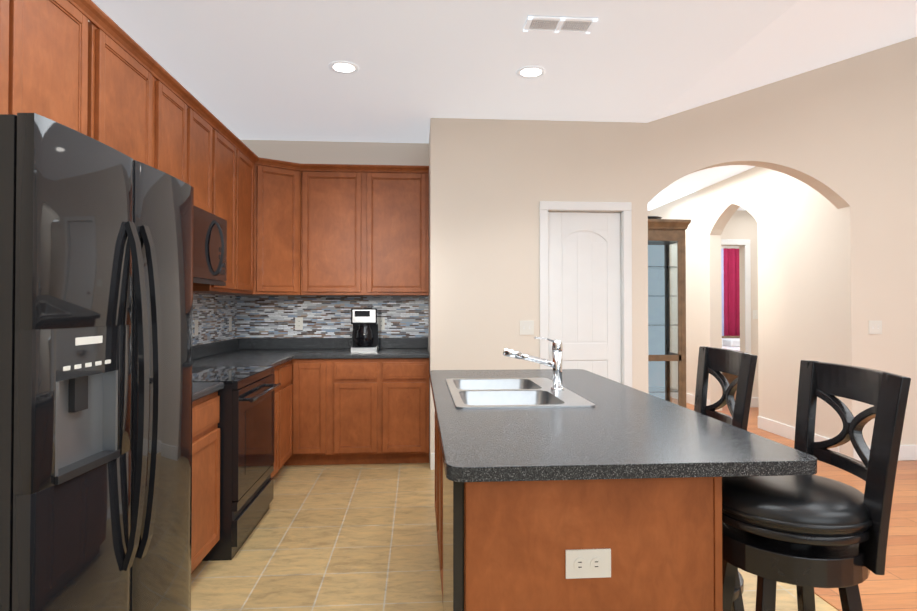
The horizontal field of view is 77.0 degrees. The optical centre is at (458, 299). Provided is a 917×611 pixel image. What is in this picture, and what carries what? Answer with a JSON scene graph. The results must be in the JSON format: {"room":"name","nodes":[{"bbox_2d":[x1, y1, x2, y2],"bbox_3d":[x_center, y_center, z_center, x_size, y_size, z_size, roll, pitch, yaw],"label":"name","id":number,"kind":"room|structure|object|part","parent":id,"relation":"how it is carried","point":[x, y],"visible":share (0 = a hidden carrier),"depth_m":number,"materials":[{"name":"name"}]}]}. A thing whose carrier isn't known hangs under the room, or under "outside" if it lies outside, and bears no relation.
{"room":"kitchen","nodes":[
{"label":"kitchen","id":0,"kind":"room"},
{"bbox_2d":[0,0,31,114],"bbox_3d":[-1.598,-0.856,1.654,0.316,0.690,0.532,0,-1,-4],"label":"upper cabinet","id":1,"kind":"object","parent":0,"relation":"attached to","point":[15,15],"depth_m":1.90,"materials":[{"name":"brown wood"}]},
{"bbox_2d":[28,0,99,139],"bbox_3d":[-1.627,-0.851,2.071,0.316,0.690,0.512,0,-1,-4],"label":"upper cabinet","id":2,"kind":"object","parent":0,"relation":"attached to","point":[63,38],"depth_m":2.18,"materials":[{"name":"brown wood"}]},
{"bbox_2d":[96,9,159,169],"bbox_3d":[-1.666,-0.628,2.628,0.316,1.121,0.532,0,-1,-4],"label":"upper cabinet","id":3,"kind":"object","parent":0,"relation":"attached to","point":[127,77],"depth_m":2.63,"materials":[{"name":"brown wood"}]},
{"bbox_2d":[160,65,191,185],"bbox_3d":[-1.700,-0.853,3.108,0.316,0.658,0.416,0,-1,-4],"label":"upper cabinet","id":4,"kind":"object","parent":0,"relation":"attached to","point":[175,101],"depth_m":3.15,"materials":[{"name":"brown wood"}]},
{"bbox_2d":[192,96,215,214],"bbox_3d":[-1.728,-0.848,3.518,0.316,0.658,0.406,0,-1,-4],"label":"upper cabinet","id":5,"kind":"object","parent":0,"relation":"attached to","point":[203,121],"depth_m":3.58,"materials":[{"name":"brown wood"}]},
{"bbox_2d":[193,118,243,295],"bbox_3d":[-1.762,-0.610,3.990,0.316,1.121,0.538,0,-1,-4],"label":"upper cabinet","id":6,"kind":"object","parent":0,"relation":"attached to","point":[229,148],"depth_m":4.09,"materials":[{"name":"brown wood"}]},
{"bbox_2d":[193,205,226,285],"bbox_3d":[-1.637,-0.303,3.319,0.469,0.424,0.749,0,-1,-4],"label":"microwave","id":7,"kind":"object","parent":6,"relation":"attached to","point":[209,249],"visible":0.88,"depth_m":3.39,"materials":[{"name":"black glass"}]},
{"bbox_2d":[240,144,255,295],"bbox_3d":[-1.791,-0.604,4.408,0.316,1.121,0.527,0,-1,-4],"label":"upper cabinet","id":8,"kind":"object","parent":0,"relation":"attached to","point":[248,233],"depth_m":4.53,"materials":[{"name":"brown wood"}]},
{"bbox_2d":[241,140,428,350],"bbox_3d":[-0.255,-0.041,5.410,3.530,2.820,0.120,0,-1,-4],"label":"wall","id":9,"kind":"structure","parent":0,"point":[355,153],"depth_m":5.31,"materials":[{"name":"beige paint"}]},
{"bbox_2d":[193,336,239,359],"bbox_3d":[-1.895,0.382,3.780,0.022,0.102,2.881,0,-1,-4],"label":"backsplash","id":10,"kind":"structure","parent":9,"relation":"attached to","point":[225,345],"depth_m":4.61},
{"bbox_2d":[256,156,299,295],"bbox_3d":[-1.673,-0.597,4.969,0.631,1.121,0.566,0,-1,-4],"label":"upper cabinet","id":11,"kind":"object","parent":9,"relation":"attached to","point":[277,181],"depth_m":4.82,"materials":[{"name":"brown wood"}]},
{"bbox_2d":[300,164,363,295],"bbox_3d":[-1.123,-0.595,5.103,0.595,1.121,0.376,0,-1,-4],"label":"upper cabinet","id":12,"kind":"object","parent":9,"relation":"attached to","point":[316,253],"depth_m":4.96,"materials":[{"name":"brown wood"}]},
{"bbox_2d":[240,336,427,347],"bbox_3d":[-1.132,0.402,5.267,1.709,0.102,0.021,0,-1,-4],"label":"backsplash","id":13,"kind":"structure","parent":9,"relation":"attached to","point":[245,341],"depth_m":5.25,"materials":[{"name":"grey stone"}]},
{"bbox_2d":[364,165,428,295],"bbox_3d":[-0.548,-0.594,5.160,0.560,1.121,0.343,0,-1,-4],"label":"upper cabinet","id":14,"kind":"object","parent":9,"relation":"attached to","point":[396,197],"depth_m":4.99,"materials":[{"name":"brown wood"}]},
{"bbox_2d":[429,133,429,458],"bbox_3d":[-0.196,-0.045,5.063,0.120,2.820,0.580,0,-1,-4],"label":"wall","id":15,"kind":"structure","parent":0,"point":[429,295],"depth_m":4.99,"materials":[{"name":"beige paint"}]},
{"bbox_2d":[92,0,916,210],"bbox_3d":[2.658,-2.271,4.561,9.460,1.618,13.900,0,-1,-4],"label":"ceiling","id":16,"kind":"structure","parent":0,"point":[250,69],"depth_m":3.59,"materials":[{"name":"white paint"}]},
{"bbox_2d":[329,61,358,73],"bbox_3d":[-0.728,-1.470,3.661,0.190,0.006,0.190,0,-1,-4],"label":"recessed light","id":17,"kind":"object","parent":16,"relation":"in","point":[343,67],"visible":1,"depth_m":3.66,"materials":[{"name":"white"}]},
{"bbox_2d":[516,66,545,78],"bbox_3d":[0.470,-1.469,3.735,0.190,0.006,0.190,0,-1,-4],"label":"recessed light","id":18,"kind":"object","parent":16,"relation":"in","point":[529,72],"visible":1,"depth_m":3.73,"materials":[{"name":"white"}]},
{"bbox_2d":[523,15,597,33],"bbox_3d":[0.544,-1.475,3.099,0.370,0.012,0.155,0,-1,-4],"label":"ceiling vent","id":19,"kind":"object","parent":16,"relation":"in","point":[561,24],"visible":1,"depth_m":3.09,"materials":[{"name":"white metal"}]},
{"bbox_2d":[191,459,837,610],"bbox_3d":[-0.073,1.346,1.409,3.576,0.060,8.090,0,-1,-4],"label":"floor","id":20,"kind":"structure","parent":0,"point":[353,537],"depth_m":3.03,"materials":[{"name":"beige tile"}]},
{"bbox_2d":[0,113,193,610],"bbox_3d":[-1.368,0.430,1.883,0.727,1.785,0.910,0,-1,-1],"label":"refrigerator","id":21,"kind":"object","parent":20,"relation":"on","point":[96,301],"visible":1,"depth_m":1.67,"materials":[{"name":"black metal"}]},
{"bbox_2d":[191,392,219,573],"bbox_3d":[-1.509,0.894,2.643,0.635,0.876,0.565,0,-1,-4],"label":"base cabinet","id":22,"kind":"object","parent":20,"relation":"on","point":[205,533],"depth_m":2.74,"materials":[{"name":"brown wood"}]},
{"bbox_2d":[192,382,223,403],"bbox_3d":[-1.503,0.436,2.648,0.647,0.036,0.568,0,-1,-4],"label":"countertop","id":23,"kind":"structure","parent":22,"relation":"on","point":[199,389],"depth_m":2.76,"materials":[{"name":"grey stone"}]},
{"bbox_2d":[192,366,280,560],"bbox_3d":[-1.479,0.824,3.316,0.757,1.035,0.754,0,-1,-4],"label":"range oven","id":24,"kind":"object","parent":20,"relation":"on","point":[246,394],"visible":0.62,"depth_m":3.10,"materials":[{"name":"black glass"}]},
{"bbox_2d":[271,372,279,477],"bbox_3d":[-1.599,0.911,3.923,0.635,0.876,0.459,0,-1,-4],"label":"base cabinet","id":25,"kind":"object","parent":20,"relation":"on","point":[277,374],"depth_m":4.12,"materials":[{"name":"brown wood"}]},
{"bbox_2d":[280,372,299,468],"bbox_3d":[-1.610,0.917,4.391,0.677,0.876,0.478,0,-1,-4],"label":"base cabinet","id":26,"kind":"object","parent":20,"relation":"on","point":[290,381],"depth_m":4.56,"materials":[{"name":"brown wood"}]},
{"bbox_2d":[300,372,331,464],"bbox_3d":[-1.214,0.924,4.922,0.313,0.876,0.684,0,-1,-4],"label":"base cabinet","id":27,"kind":"object","parent":20,"relation":"on","point":[315,387],"depth_m":4.65,"materials":[{"name":"brown wood"}]},
{"bbox_2d":[332,372,379,464],"bbox_3d":[-0.860,0.925,4.977,0.400,0.876,0.625,0,-1,-4],"label":"base cabinet","id":28,"kind":"object","parent":20,"relation":"on","point":[355,395],"depth_m":4.67,"materials":[{"name":"brown wood"}]},
{"bbox_2d":[380,372,428,463],"bbox_3d":[-0.459,0.925,5.005,0.403,0.876,0.625,0,-1,-4],"label":"base cabinet","id":29,"kind":"object","parent":20,"relation":"on","point":[404,396],"depth_m":4.70,"materials":[{"name":"brown wood"}]},
{"bbox_2d":[193,348,429,371],"bbox_3d":[-1.090,0.461,4.507,1.731,0.036,1.542,0,-1,-4],"label":"countertop","id":30,"kind":"structure","parent":29,"relation":"on","point":[282,359],"depth_m":4.67,"materials":[{"name":"grey stone"}]},
{"bbox_2d":[351,308,378,351],"bbox_3d":[-0.815,0.265,5.028,0.220,0.370,0.236,0,-1,-4],"label":"coffee maker","id":31,"kind":"object","parent":30,"relation":"on","point":[365,331],"visible":1,"depth_m":4.94,"materials":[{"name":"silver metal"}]},
{"bbox_2d":[431,453,434,469],"bbox_3d":[0.217,1.294,4.625,0.883,0.130,0.015,0,-1,-4],"label":"baseboard","id":32,"kind":"structure","parent":20,"relation":"on","point":[432,454],"depth_m":4.59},
{"bbox_2d":[432,389,722,610],"bbox_3d":[0.260,0.892,2.455,0.683,0.876,2.042,0,-1,-4],"label":"kitchen island","id":33,"kind":"object","parent":20,"relation":"on","point":[558,487],"depth_m":1.45,"materials":[{"name":"brown wood"}]},
{"bbox_3d":[-0.020,0.830,1.776,0.028,0.762,0.600,0,-1,-4],"label":"dishwasher panel","id":34,"kind":"part","parent":33,"relation":"part of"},
{"bbox_2d":[565,548,610,578],"bbox_3d":[0.325,0.662,1.442,0.115,0.070,0.008,0,-1,-4],"label":"outlet plate","id":35,"kind":"object","parent":33,"relation":"attached to","point":[580,563],"depth_m":1.44,"materials":[{"name":"white plastic"}]},
{"bbox_2d":[429,369,816,484],"bbox_3d":[0.370,0.434,2.467,0.948,0.036,2.124,0,-1,-4],"label":"island countertop","id":36,"kind":"structure","parent":33,"relation":"on","point":[630,434],"depth_m":1.63,"materials":[{"name":"grey stone"}]},
{"bbox_2d":[445,377,596,408],"bbox_3d":[0.230,0.507,2.620,0.540,0.191,0.870,0,-1,-4],"label":"sink","id":37,"kind":"object","parent":36,"relation":"in","point":[466,392],"depth_m":2.60,"materials":[{"name":"silver metal"}]},
{"bbox_2d":[503,337,564,388],"bbox_3d":[0.340,0.291,2.614,0.278,0.242,0.068,0,-1,-4],"label":"faucet","id":38,"kind":"object","parent":36,"relation":"on","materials":[{"name":"silver metal"}]},
{"bbox_2d":[694,346,757,610],"bbox_3d":[0.838,0.759,2.168,0.418,1.141,0.428,0,-1,0],"label":"bar stool","id":39,"kind":"object","parent":20,"relation":"on","point":[715,362],"visible":0.23,"depth_m":2.14,"materials":[{"name":"black paint"}]},
{"bbox_2d":[722,360,910,610],"bbox_3d":[0.886,0.751,1.560,0.418,1.141,0.428,0,-1,2],"label":"bar stool","id":40,"kind":"object","parent":20,"relation":"on","point":[806,535],"visible":0.83,"depth_m":1.44,"materials":[{"name":"black paint"}]},
{"bbox_2d":[430,37,916,469],"bbox_3d":[2.862,-0.786,4.922,6.200,4.297,0.150,0,-1,-4],"label":"wall","id":41,"kind":"structure","parent":0,"point":[841,136],"depth_m":4.78,"materials":[{"name":"beige paint"}]},
{"bbox_2d":[520,321,533,334],"bbox_3d":[0.553,0.229,4.664,0.115,0.115,0.013,0,-1,-4],"label":"switch plate","id":42,"kind":"object","parent":41,"relation":"attached to","point":[526,327],"visible":1,"depth_m":4.67,"materials":[{"name":"beige plastic"}]},
{"bbox_2d":[539,201,631,386],"bbox_3d":[1.034,0.283,4.769,0.763,2.155,0.170,0,-1,-4],"label":"door frame","id":43,"kind":"structure","parent":41,"relation":"attached to","point":[624,209],"depth_m":4.71,"materials":[{"name":"white wood"}]},
{"bbox_2d":[548,212,620,382],"bbox_3d":[1.037,0.318,4.721,0.607,2.069,0.098,0,-1,-4],"label":"pantry door","id":44,"kind":"structure","parent":43,"relation":"attached to","point":[584,282],"depth_m":4.74,"materials":[{"name":"white wood"}]},
{"bbox_2d":[869,321,881,333],"bbox_3d":[3.526,0.237,4.872,0.115,0.115,0.013,0,-1,-4],"label":"switch plate","id":45,"kind":"object","parent":41,"relation":"attached to","point":[875,327],"visible":1,"depth_m":4.87,"materials":[{"name":"beige plastic"}]},
{"bbox_2d":[721,246,738,248],"bbox_3d":[4.600,0.041,11.574,4.600,2.820,0.120,0,-1,-4],"label":"wall","id":46,"kind":"structure","parent":0,"point":[730,247],"depth_m":11.59,"materials":[{"name":"beige paint"}]},
{"bbox_2d":[723,248,739,335],"bbox_3d":[5.618,0.203,11.353,0.800,2.410,0.070,0,-1,-4],"label":"curtain","id":47,"kind":"object","parent":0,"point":[731,296],"visible":0.27,"depth_m":11.34,"materials":[{"name":"red fabric"}]},
{"bbox_2d":[721,210,758,396],"bbox_3d":[3.841,0.097,7.530,1.120,2.600,0.120,0,-1,-4],"label":"wall","id":48,"kind":"structure","parent":0,"point":[741,224],"depth_m":7.47,"materials":[{"name":"beige paint"}]},
{"bbox_2d":[721,249,723,335],"bbox_3d":[4.920,0.203,11.304,0.600,2.410,0.070,0,-1,-4],"label":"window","id":49,"kind":"structure","parent":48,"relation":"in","point":[722,271],"depth_m":11.35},
{"bbox_2d":[721,239,750,407],"bbox_3d":[3.517,0.311,7.434,0.520,2.170,0.020,0,-1,-4],"label":"door frame","id":50,"kind":"structure","parent":48,"relation":"attached to","point":[745,242],"depth_m":7.44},
{"bbox_2d":[751,397,758,407],"bbox_3d":[3.996,1.332,7.457,0.580,0.130,0.015,0,-1,-4],"label":"baseboard","id":51,"kind":"structure","parent":48,"relation":"attached to","point":[754,400],"depth_m":7.44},
{"bbox_2d":[753,310,757,318],"bbox_3d":[3.846,0.197,7.462,0.070,0.115,0.013,0,-1,-4],"label":"switch plate","id":52,"kind":"object","parent":48,"relation":"attached to","point":[755,314],"visible":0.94,"depth_m":7.46,"materials":[{"name":"beige plastic"}]},
{"bbox_2d":[650,167,839,452],"bbox_3d":[3.238,-0.019,7.058,0.150,2.820,4.080,0,-1,-4],"label":"wall","id":53,"kind":"structure","parent":0,"point":[797,234],"depth_m":5.90,"materials":[{"name":"beige paint"}]},
{"bbox_2d":[686,393,709,405],"bbox_3d":[3.076,1.341,8.137,0.019,0.130,1.870,0,-1,-4],"label":"baseboard","id":54,"kind":"structure","parent":53,"relation":"attached to","point":[690,398],"depth_m":7.68,"materials":[{"name":"beige paint"}]},
{"bbox_2d":[758,416,838,452],"bbox_3d":[3.256,1.307,5.593,0.015,0.130,1.190,0,-1,-4],"label":"baseboard","id":55,"kind":"structure","parent":53,"relation":"attached to","point":[778,428],"depth_m":5.78,"materials":[{"name":"white wood"}]},
{"bbox_2d":[686,390,916,610],"bbox_3d":[4.442,1.389,4.638,5.884,0.060,13.900,0,-1,-4],"label":"floor","id":56,"kind":"structure","parent":0,"point":[894,588],"depth_m":3.22,"materials":[{"name":"brown wood"}]},
{"bbox_2d":[648,219,690,407],"bbox_3d":[1.855,0.308,5.689,0.684,2.130,0.492,0,-1,-4],"label":"curio cabinet","id":57,"kind":"object","parent":56,"relation":"on","point":[666,309],"visible":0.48,"depth_m":5.51,"materials":[{"name":"brown wood"}]},
{"bbox_2d":[648,216,661,218],"bbox_3d":[1.855,-0.779,5.698,0.300,0.043,0.300,0,-1,-4],"label":"bowl","id":58,"kind":"object","parent":57,"relation":"on","point":[653,217],"visible":0.19,"depth_m":5.58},
{"bbox_2d":[722,336,739,383],"bbox_3d":[4.974,1.062,10.163,1.990,0.740,1.940,0,-1,-4],"label":"bed","id":59,"kind":"object","parent":56,"relation":"on","point":[731,342],"visible":0.04,"depth_m":10.61,"materials":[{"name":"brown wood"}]},
{"bbox_2d":[814,588,841,610],"bbox_3d":[1.740,1.310,1.111,0.044,0.005,7.240,0,-1,-4],"label":"threshold strip","id":60,"kind":"object","parent":56,"relation":"on","point":[831,601],"depth_m":2.55,"materials":[{"name":"brown wood"}]},
{"bbox_2d":[853,445,916,460],"bbox_3d":[4.630,1.298,4.933,2.632,0.130,0.019,0,-1,-4],"label":"baseboard","id":61,"kind":"structure","parent":56,"relation":"on","point":[907,452],"depth_m":4.87,"materials":[{"name":"white wood"}]}
]}

